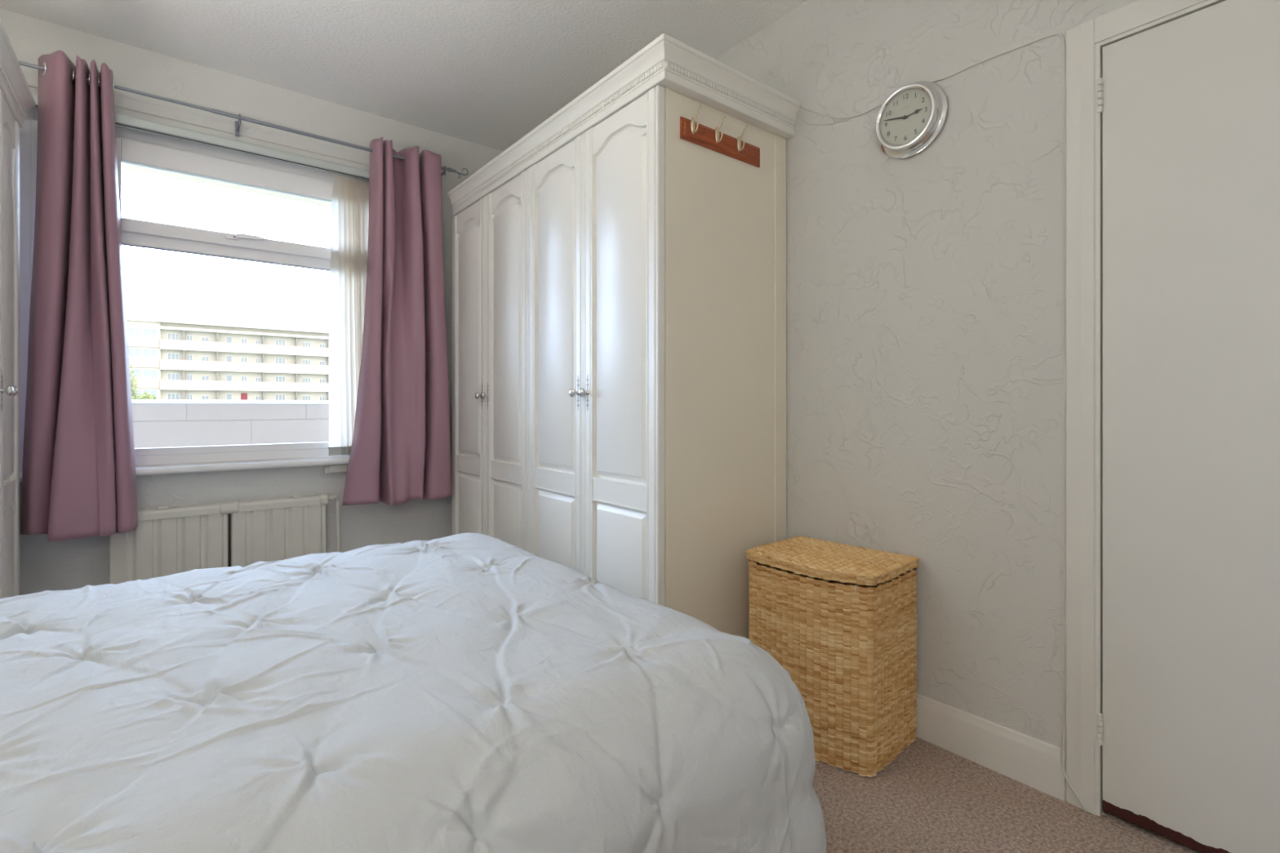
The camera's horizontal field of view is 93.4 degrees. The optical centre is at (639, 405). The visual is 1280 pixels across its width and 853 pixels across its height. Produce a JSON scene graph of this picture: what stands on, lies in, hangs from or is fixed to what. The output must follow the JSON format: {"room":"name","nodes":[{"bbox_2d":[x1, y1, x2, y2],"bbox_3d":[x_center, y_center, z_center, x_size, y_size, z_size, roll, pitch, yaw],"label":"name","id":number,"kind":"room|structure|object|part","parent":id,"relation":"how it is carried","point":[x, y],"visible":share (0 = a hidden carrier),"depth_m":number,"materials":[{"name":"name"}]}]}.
{"room":"bedroom","nodes":[
{"label":"bedroom","id":0,"kind":"room"},
{"bbox_2d":[121,162,331,207],"bbox_3d":[-1.662,-1.397,3.696,14.000,0.195,0.875,0,0,-38],"label":"sky","id":1,"kind":"structure","parent":0,"point":[126,166],"depth_m":3.55,"materials":[{"name":"beige"}]},
{"bbox_2d":[0,8,503,595],"bbox_3d":[-1.760,-0.233,2.919,2.920,2.575,0.100,0,0,-38],"label":"wall","id":2,"kind":"structure","parent":0,"point":[70,564],"depth_m":2.79,"materials":[{"name":"white paint"}]},
{"bbox_2d":[19,107,368,482],"bbox_3d":[-1.852,-0.457,2.795,1.520,1.500,0.180,0,0,-38],"label":"window","id":3,"kind":"structure","parent":2,"relation":"in","point":[135,148],"depth_m":2.71,"materials":[{"name":"white plastic"}]},
{"bbox_3d":[-2.346,-0.456,2.451,0.184,1.352,0.046,0,0,-38],"label":"sash","id":4,"kind":"part","parent":3,"relation":"part of","materials":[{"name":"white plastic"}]},
{"bbox_3d":[-1.837,0.277,2.776,1.520,0.033,0.132,0,0,-38],"label":"sill","id":5,"kind":"part","parent":3,"relation":"part of","materials":[{"name":"white"}]},
{"bbox_2d":[31,93,368,455],"bbox_3d":[-1.840,-0.478,2.751,1.404,1.450,0.082,0,0,-38],"label":"vertical blind","id":6,"kind":"object","parent":3,"relation":"attached to","point":[349,197],"visible":0.52,"depth_m":3.02,"materials":[{"name":"white fabric"}]},
{"bbox_3d":[-1.806,-0.935,2.881,1.124,0.394,0.046,0,0,-38],"label":"sash","id":7,"kind":"part","parent":3,"relation":"part of","materials":[{"name":"white plastic"}]},
{"bbox_3d":[-1.838,-0.782,2.811,0.152,0.030,0.024,0,0,-38],"label":"handle","id":8,"kind":"part","parent":3,"relation":"part of","materials":[{"name":"white plastic"}]},
{"bbox_2d":[23,73,369,170],"bbox_3d":[-1.853,-1.248,2.772,1.550,0.083,0.014,0,0,-38],"label":"trim","id":9,"kind":"structure","parent":2,"relation":"attached to","point":[124,106],"depth_m":2.75,"materials":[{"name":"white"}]},
{"bbox_2d":[108,493,341,584],"bbox_3d":[-1.835,0.741,2.735,0.871,0.628,0.096,0,0,-38],"label":"radiator","id":10,"kind":"object","parent":2,"relation":"attached to","point":[166,540],"visible":0.66,"depth_m":2.67,"materials":[{"name":"metal"}]},
{"bbox_3d":[-2.001,0.696,2.574,0.403,0.438,0.030,0,0,-38],"label":"panel","id":11,"kind":"part","parent":10,"relation":"part of","materials":[{"name":"metal"}]},
{"bbox_3d":[-1.873,0.695,2.738,0.747,0.420,0.018,0,0,-38],"label":"panel","id":12,"kind":"part","parent":10,"relation":"part of","materials":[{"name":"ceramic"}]},
{"bbox_3d":[-1.854,0.459,2.704,0.803,0.041,0.059,0,0,-38],"label":"rail","id":13,"kind":"part","parent":10,"relation":"part of","materials":[{"name":"metal"}]},
{"bbox_3d":[-1.685,0.696,2.825,0.384,0.438,0.030,0,0,-38],"label":"panel","id":14,"kind":"part","parent":10,"relation":"part of","materials":[{"name":"metal"}]},
{"bbox_2d":[17,61,468,177],"bbox_3d":[-1.721,-1.275,2.797,1.888,0.076,0.128,0,0,-38],"label":"pole","id":15,"kind":"object","parent":2,"relation":"attached to","point":[237,124],"visible":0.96,"depth_m":2.73,"materials":[{"name":"grey metal"}]},
{"bbox_2d":[20,50,137,541],"bbox_3d":[-2.170,-0.420,2.341,0.343,1.845,0.182,0,0,-38],"label":"curtain","id":16,"kind":"object","parent":15,"relation":"hanging from","point":[79,477],"visible":1,"depth_m":2.31,"materials":[{"name":"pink fabric"}]},
{"bbox_3d":[-2.136,-1.282,2.405,0.750,0.013,0.013,0,0,-38],"label":"rod","id":17,"kind":"part","parent":15,"relation":"part of","materials":[{"name":"grey metal"}]},
{"bbox_2d":[342,137,451,506],"bbox_3d":[-1.236,-0.419,3.101,0.538,1.834,0.179,0,0,-38],"label":"curtain","id":18,"kind":"object","parent":15,"relation":"hanging from","point":[400,453],"visible":0.99,"depth_m":3.08,"materials":[{"name":"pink fabric"}]},
{"bbox_2d":[323,464,348,473],"bbox_3d":[-1.514,0.316,3.022,0.128,0.041,0.045,0,0,-38],"label":"plastic box","id":19,"kind":"object","parent":2,"relation":"attached to","point":[338,468],"visible":0.69,"depth_m":2.99,"materials":[{"name":"white plastic"}]},
{"bbox_2d":[0,0,807,151],"bbox_3d":[-0.248,-1.570,1.260,3.420,0.100,4.580,0,0,-38],"label":"ceiling","id":20,"kind":"structure","parent":0,"point":[485,73],"depth_m":2.52,"materials":[{"name":"white paint"}]},
{"bbox_2d":[715,0,1137,749],"bbox_3d":[0.816,-0.233,2.106,0.100,2.575,4.580,0,0,-38],"label":"wall","id":21,"kind":"structure","parent":0,"point":[924,290],"depth_m":1.87,"materials":[{"name":"white paint"}]},
{"bbox_2d":[796,111,848,124],"bbox_3d":[0.665,-1.062,2.211,0.004,0.116,0.221,0,0,-38],"label":"cable","id":22,"kind":"object","parent":21,"relation":"attached to","point":[797,112],"visible":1,"depth_m":2.21,"materials":[{"name":"white plastic"}]},
{"bbox_2d":[875,80,947,158],"bbox_3d":[0.855,-0.919,1.931,0.044,0.235,0.235,0,0,-38],"label":"wall clock","id":23,"kind":"object","parent":21,"relation":"attached to","point":[909,120],"visible":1,"depth_m":1.91,"materials":[{"name":"silver metal"}]},
{"bbox_2d":[800,33,1085,809],"bbox_3d":[0.876,-0.052,1.933,0.023,2.205,0.928,0,0,-38],"label":"cable","id":24,"kind":"object","parent":21,"relation":"attached to","point":[1052,34],"visible":0.86,"depth_m":1.61,"materials":[{"name":"white plastic"}]},
{"bbox_2d":[915,693,1065,801],"bbox_3d":[0.855,0.989,1.966,0.015,0.132,0.907,0,0,-38],"label":"baseboard","id":25,"kind":"structure","parent":21,"relation":"attached to","point":[1036,763],"depth_m":1.74,"materials":[{"name":"white paint"}]},
{"bbox_2d":[1065,0,1208,814],"bbox_3d":[1.423,0.029,1.251,0.016,2.053,0.918,0,0,-38],"label":"trim","id":26,"kind":"structure","parent":21,"relation":"attached to","point":[1081,40],"depth_m":1.58,"materials":[{"name":"white paint"}]},
{"bbox_2d":[1094,0,1226,816],"bbox_3d":[1.463,0.061,1.283,0.112,1.988,0.787,0,0,-38],"label":"trim","id":27,"kind":"structure","parent":21,"relation":"attached to","point":[1099,811],"depth_m":1.55,"materials":[{"name":"white paint"}]},
{"bbox_2d":[1095,0,1279,852],"bbox_3d":[1.429,0.059,1.265,0.048,1.960,0.772,0,0,-38],"label":"door","id":28,"kind":"structure","parent":21,"relation":"in","point":[1188,722],"depth_m":1.41,"materials":[{"name":"white paint"}]},
{"bbox_2d":[812,736,1202,852],"bbox_3d":[-0.248,1.105,1.260,3.420,0.100,4.580,0,0,-38],"label":"floor","id":29,"kind":"structure","parent":0,"point":[931,798],"depth_m":1.55,"materials":[{"name":"beige carpet"}]},
{"bbox_2d":[0,18,35,599],"bbox_3d":[-2.289,-0.047,1.766,0.648,2.204,0.833,0,0,-38],"label":"wardrobe","id":30,"kind":"object","parent":29,"relation":"on","point":[16,97],"visible":0.99,"depth_m":2.06,"materials":[{"name":"white wood"}]},
{"bbox_3d":[-2.027,-0.048,1.927,0.036,0.034,0.034,0,0,-38],"label":"knob","id":31,"kind":"part","parent":30,"relation":"part of","materials":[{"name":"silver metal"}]},
{"bbox_3d":[-2.186,-0.029,2.074,0.030,1.997,0.360,0,0,-38],"label":"door","id":32,"kind":"part","parent":30,"relation":"part of","materials":[{"name":"white wood"}]},
{"bbox_3d":[-2.067,-0.048,1.978,0.036,0.034,0.034,0,0,-38],"label":"knob","id":33,"kind":"part","parent":30,"relation":"part of","materials":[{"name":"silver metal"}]},
{"bbox_3d":[-2.288,-1.090,1.766,0.639,0.118,0.833,0,0,-38],"label":"cornice","id":34,"kind":"part","parent":30,"relation":"part of","materials":[{"name":"white wood"}]},
{"bbox_2d":[452,168,528,551],"bbox_3d":[-0.521,0.012,3.150,0.686,2.086,0.869,0,0,-38],"label":"wardrobe","id":35,"kind":"object","parent":29,"relation":"on","point":[490,237],"visible":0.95,"depth_m":2.92,"materials":[{"name":"white wood"}]},
{"bbox_3d":[-0.884,-0.029,3.139,0.030,1.997,0.432,0,0,-38],"label":"door","id":36,"kind":"part","parent":35,"relation":"part of","materials":[{"name":"white wood"}]},
{"bbox_3d":[-0.795,-0.048,2.973,0.036,0.034,0.034,0,0,-38],"label":"knob","id":37,"kind":"part","parent":35,"relation":"part of","materials":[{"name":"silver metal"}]},
{"bbox_3d":[-0.755,-0.048,2.923,0.036,0.034,0.034,0,0,-38],"label":"knob","id":38,"kind":"part","parent":35,"relation":"part of","materials":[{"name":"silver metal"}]},
{"bbox_3d":[-0.613,-0.029,2.798,0.030,1.997,0.432,0,0,-38],"label":"door","id":39,"kind":"part","parent":35,"relation":"part of","materials":[{"name":"white wood"}]},
{"bbox_2d":[528,85,786,639],"bbox_3d":[0.026,0.012,2.462,0.686,2.086,0.882,0,0,-38],"label":"wardrobe","id":40,"kind":"object","parent":29,"relation":"on","point":[657,257],"visible":0.95,"depth_m":2.15,"materials":[{"name":"white wood"}]},
{"bbox_3d":[-0.340,-0.029,2.455,0.030,1.997,0.435,0,0,-38],"label":"door","id":41,"kind":"part","parent":40,"relation":"part of","materials":[{"name":"white wood"}]},
{"bbox_3d":[-0.250,-0.048,2.288,0.036,0.034,0.034,0,0,-38],"label":"knob","id":42,"kind":"part","parent":40,"relation":"part of","materials":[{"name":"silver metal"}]},
{"bbox_3d":[-0.210,-0.048,2.237,0.036,0.034,0.034,0,0,-38],"label":"knob","id":43,"kind":"part","parent":40,"relation":"part of","materials":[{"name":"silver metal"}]},
{"bbox_2d":[447,33,800,216],"bbox_3d":[-0.216,-1.090,2.772,0.687,0.118,1.792,0,0,-38],"label":"crown molding","id":44,"kind":"structure","parent":40,"relation":"on","point":[666,61],"depth_m":2.15,"materials":[{"name":"white wood"}]},
{"bbox_3d":[-0.067,-0.029,2.112,0.030,1.997,0.436,0,0,-38],"label":"door","id":45,"kind":"part","parent":40,"relation":"part of","materials":[{"name":"white wood"}]},
{"bbox_3d":[0.293,0.012,2.131,0.549,2.086,0.018,0,0,-38],"label":"panel","id":46,"kind":"part","parent":40,"relation":"part of","materials":[{"name":"beige wood"}]},
{"bbox_2d":[680,103,759,167],"bbox_3d":[0.303,-0.936,2.093,0.394,0.108,0.054,0,0,-38],"label":"coat rack","id":47,"kind":"object","parent":40,"relation":"attached to","point":[692,131],"visible":1,"depth_m":2.08,"materials":[{"name":"brown wood"}]},
{"bbox_2d":[745,535,919,777],"bbox_3d":[0.608,0.764,1.952,0.371,0.576,0.454,0,0,-43],"label":"laundry basket","id":48,"kind":"object","parent":29,"relation":"on","point":[839,618],"visible":0.95,"depth_m":1.79,"materials":[{"name":"brown wicker"}]},
{"bbox_3d":[0.613,0.481,1.954,0.376,0.010,0.465,0,0,-38],"label":"lid","id":49,"kind":"part","parent":48,"relation":"part of","materials":[{"name":"beige wicker"}]},
{"bbox_3d":[0.612,0.496,1.958,0.386,0.027,0.472,0,0,-38],"label":"lid","id":50,"kind":"part","parent":48,"relation":"part of","materials":[{"name":"beige wicker"}]},
{"bbox_3d":[-0.958,0.797,1.116,1.850,0.515,1.200,0,0,-39],"label":"bed","id":51,"kind":"object","parent":29,"relation":"on","visible":0},
{"bbox_2d":[0,533,826,852],"bbox_3d":[-0.872,0.709,1.181,2.070,0.513,1.657,0,0,-38],"label":"duvet","id":52,"kind":"object","parent":51,"relation":"on","point":[462,692],"visible":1,"depth_m":0.96,"materials":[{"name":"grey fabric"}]},
{"label":"outside","id":53,"kind":"structure","parent":0,"visible":0},
{"bbox_3d":[-42.242,10.155,85.233,200.000,0.200,174.000,0,0,-39],"label":"ground","id":54,"kind":"structure","parent":53,"visible":0},
{"bbox_2d":[129,363,156,399],"bbox_3d":[-51.105,2.856,61.614,4.006,14.401,2.525,0,0,-39],"label":"tree","id":55,"kind":"object","parent":54,"relation":"on","point":[133,393],"visible":0.14,"depth_m":61.34,"materials":[{"name":"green plant"}]},
{"bbox_2d":[125,301,329,400],"bbox_3d":[-55.939,-1.845,96.188,60.800,23.800,12.800,0,0,-39],"label":"apartment building","id":56,"kind":"structure","parent":54,"relation":"on","point":[171,358],"depth_m":86.12,"materials":[{"name":"white concrete"}]},
{"bbox_3d":[-67.075,-9.745,80.027,1.310,1.060,0.030,0,0,-38],"label":"pane","id":57,"kind":"part","parent":56,"relation":"part of","materials":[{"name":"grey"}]},
{"bbox_3d":[-67.075,-7.015,80.027,1.310,1.060,0.030,0,0,-38],"label":"pane","id":58,"kind":"part","parent":56,"relation":"part of","materials":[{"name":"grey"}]},
{"bbox_3d":[-67.075,-4.265,80.027,1.310,1.060,0.030,0,0,-38],"label":"pane","id":59,"kind":"part","parent":56,"relation":"part of","materials":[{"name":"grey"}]},
{"bbox_3d":[-67.075,-1.515,80.027,1.310,1.060,0.030,0,0,-38],"label":"pane","id":60,"kind":"part","parent":56,"relation":"part of","materials":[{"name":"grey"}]},
{"bbox_3d":[-65.823,-1.515,81.023,1.410,1.060,0.030,0,0,-38],"label":"pane","id":61,"kind":"part","parent":56,"relation":"part of","materials":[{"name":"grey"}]},
{"bbox_3d":[-65.823,-4.265,81.023,1.410,1.060,0.030,0,0,-38],"label":"pane","id":62,"kind":"part","parent":56,"relation":"part of","materials":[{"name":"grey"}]},
{"bbox_3d":[-65.823,-7.015,81.023,1.410,1.060,0.030,0,0,-38],"label":"pane","id":63,"kind":"part","parent":56,"relation":"part of","materials":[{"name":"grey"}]},
{"bbox_3d":[-65.823,-9.745,81.023,1.410,1.060,0.030,0,0,-38],"label":"pane","id":64,"kind":"part","parent":56,"relation":"part of","materials":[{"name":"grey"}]},
{"bbox_3d":[-64.201,-1.060,82.952,1.210,1.110,0.030,0,0,-38],"label":"pane","id":65,"kind":"part","parent":56,"relation":"part of","materials":[{"name":"grey"}]},
{"bbox_3d":[-64.201,-3.910,82.952,1.210,0.910,0.030,0,0,-38],"label":"pane","id":66,"kind":"part","parent":56,"relation":"part of","materials":[{"name":"grey"}]},
{"bbox_3d":[-64.201,-6.560,82.952,1.210,1.110,0.030,0,0,-38],"label":"pane","id":67,"kind":"part","parent":56,"relation":"part of","materials":[{"name":"grey"}]},
{"bbox_3d":[-64.201,-9.390,82.952,1.210,0.910,0.030,0,0,-38],"label":"pane","id":68,"kind":"part","parent":56,"relation":"part of","materials":[{"name":"grey"}]},
{"bbox_3d":[-62.788,-1.040,84.076,0.560,0.910,0.030,0,0,-38],"label":"pane","id":69,"kind":"part","parent":56,"relation":"part of","materials":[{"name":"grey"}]},
{"bbox_3d":[-62.788,-3.690,84.076,0.560,1.110,0.030,0,0,-38],"label":"pane","id":70,"kind":"part","parent":56,"relation":"part of","materials":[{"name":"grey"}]},
{"bbox_3d":[-62.788,-6.540,84.076,0.560,0.910,0.030,0,0,-38],"label":"pane","id":71,"kind":"part","parent":56,"relation":"part of","materials":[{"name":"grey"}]},
{"bbox_3d":[-62.788,-9.170,84.076,0.560,1.110,0.030,0,0,-38],"label":"pane","id":72,"kind":"part","parent":56,"relation":"part of","materials":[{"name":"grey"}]},
{"bbox_3d":[-61.415,-0.820,85.168,0.770,1.110,0.030,0,0,-38],"label":"pane","id":73,"kind":"part","parent":56,"relation":"part of","materials":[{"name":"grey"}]},
{"bbox_3d":[-61.415,-3.670,85.168,0.770,0.910,0.030,0,0,-38],"label":"pane","id":74,"kind":"part","parent":56,"relation":"part of","materials":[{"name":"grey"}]},
{"bbox_3d":[-61.415,-6.320,85.168,0.770,1.110,0.030,0,0,-38],"label":"pane","id":75,"kind":"part","parent":56,"relation":"part of","materials":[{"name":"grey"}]},
{"bbox_3d":[-61.415,-9.150,85.168,0.770,0.910,0.030,0,0,-38],"label":"pane","id":76,"kind":"part","parent":56,"relation":"part of","materials":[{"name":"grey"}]},
{"bbox_3d":[-59.227,-1.160,86.908,0.620,0.910,0.030,0,0,-38],"label":"pane","id":77,"kind":"part","parent":56,"relation":"part of","materials":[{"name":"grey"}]},
{"bbox_3d":[-59.227,-3.810,86.908,0.620,1.110,0.030,0,0,-38],"label":"pane","id":78,"kind":"part","parent":56,"relation":"part of","materials":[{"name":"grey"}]},
{"bbox_3d":[-59.227,-6.660,86.908,0.620,0.910,0.030,0,0,-38],"label":"pane","id":79,"kind":"part","parent":56,"relation":"part of","materials":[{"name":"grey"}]},
{"bbox_3d":[-59.227,-9.290,86.908,0.620,1.110,0.030,0,0,-38],"label":"pane","id":80,"kind":"part","parent":56,"relation":"part of","materials":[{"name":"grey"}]},
{"bbox_3d":[-57.803,-0.760,88.041,0.640,1.910,0.030,0,0,-38],"label":"pane","id":81,"kind":"part","parent":56,"relation":"part of","materials":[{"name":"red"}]},
{"bbox_3d":[-57.803,-3.790,88.041,0.640,0.910,0.030,0,0,-38],"label":"pane","id":82,"kind":"part","parent":56,"relation":"part of","materials":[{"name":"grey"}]},
{"bbox_3d":[-57.803,-6.440,88.041,0.640,1.110,0.030,0,0,-38],"label":"pane","id":83,"kind":"part","parent":56,"relation":"part of","materials":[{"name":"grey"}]},
{"bbox_3d":[-57.803,-9.270,88.041,0.640,0.910,0.030,0,0,-38],"label":"pane","id":84,"kind":"part","parent":56,"relation":"part of","materials":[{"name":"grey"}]},
{"bbox_3d":[-54.222,-1.060,90.889,1.210,1.110,0.030,0,0,-38],"label":"pane","id":85,"kind":"part","parent":56,"relation":"part of","materials":[{"name":"grey"}]},
{"bbox_3d":[-54.222,-3.910,90.889,1.210,0.910,0.030,0,0,-38],"label":"pane","id":86,"kind":"part","parent":56,"relation":"part of","materials":[{"name":"grey"}]},
{"bbox_3d":[-54.222,-6.560,90.889,1.210,1.110,0.030,0,0,-38],"label":"pane","id":87,"kind":"part","parent":56,"relation":"part of","materials":[{"name":"grey"}]},
{"bbox_3d":[-54.222,-9.390,90.889,1.210,0.910,0.030,0,0,-38],"label":"pane","id":88,"kind":"part","parent":56,"relation":"part of","materials":[{"name":"grey glass"}]},
{"bbox_3d":[-51.475,-1.040,93.074,1.050,0.910,0.030,0,0,-38],"label":"pane","id":89,"kind":"part","parent":56,"relation":"part of","materials":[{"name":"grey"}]},
{"bbox_3d":[-51.475,-3.690,93.074,1.050,1.110,0.030,0,0,-38],"label":"pane","id":90,"kind":"part","parent":56,"relation":"part of","materials":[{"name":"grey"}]},
{"bbox_3d":[-51.475,-6.540,93.074,1.050,0.910,0.030,0,0,-38],"label":"pane","id":91,"kind":"part","parent":56,"relation":"part of","materials":[{"name":"grey"}]},
{"bbox_3d":[-51.475,-9.170,93.074,1.050,1.110,0.030,0,0,-38],"label":"pane","id":92,"kind":"part","parent":56,"relation":"part of","materials":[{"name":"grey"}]},
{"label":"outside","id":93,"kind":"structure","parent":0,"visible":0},
{"bbox_3d":[-1.704,1.205,3.749,14.000,0.200,1.010,0,0,-39],"label":"floor","id":94,"kind":"structure","parent":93,"visible":0},
{"bbox_2d":[131,400,328,448],"bbox_3d":[-1.860,0.536,4.184,9.098,1.138,0.095,0,0,-38],"label":"parapet","id":95,"kind":"object","parent":94,"relation":"on","point":[156,423],"visible":0.12,"depth_m":3.64,"materials":[{"name":"white concrete"}]}
]}

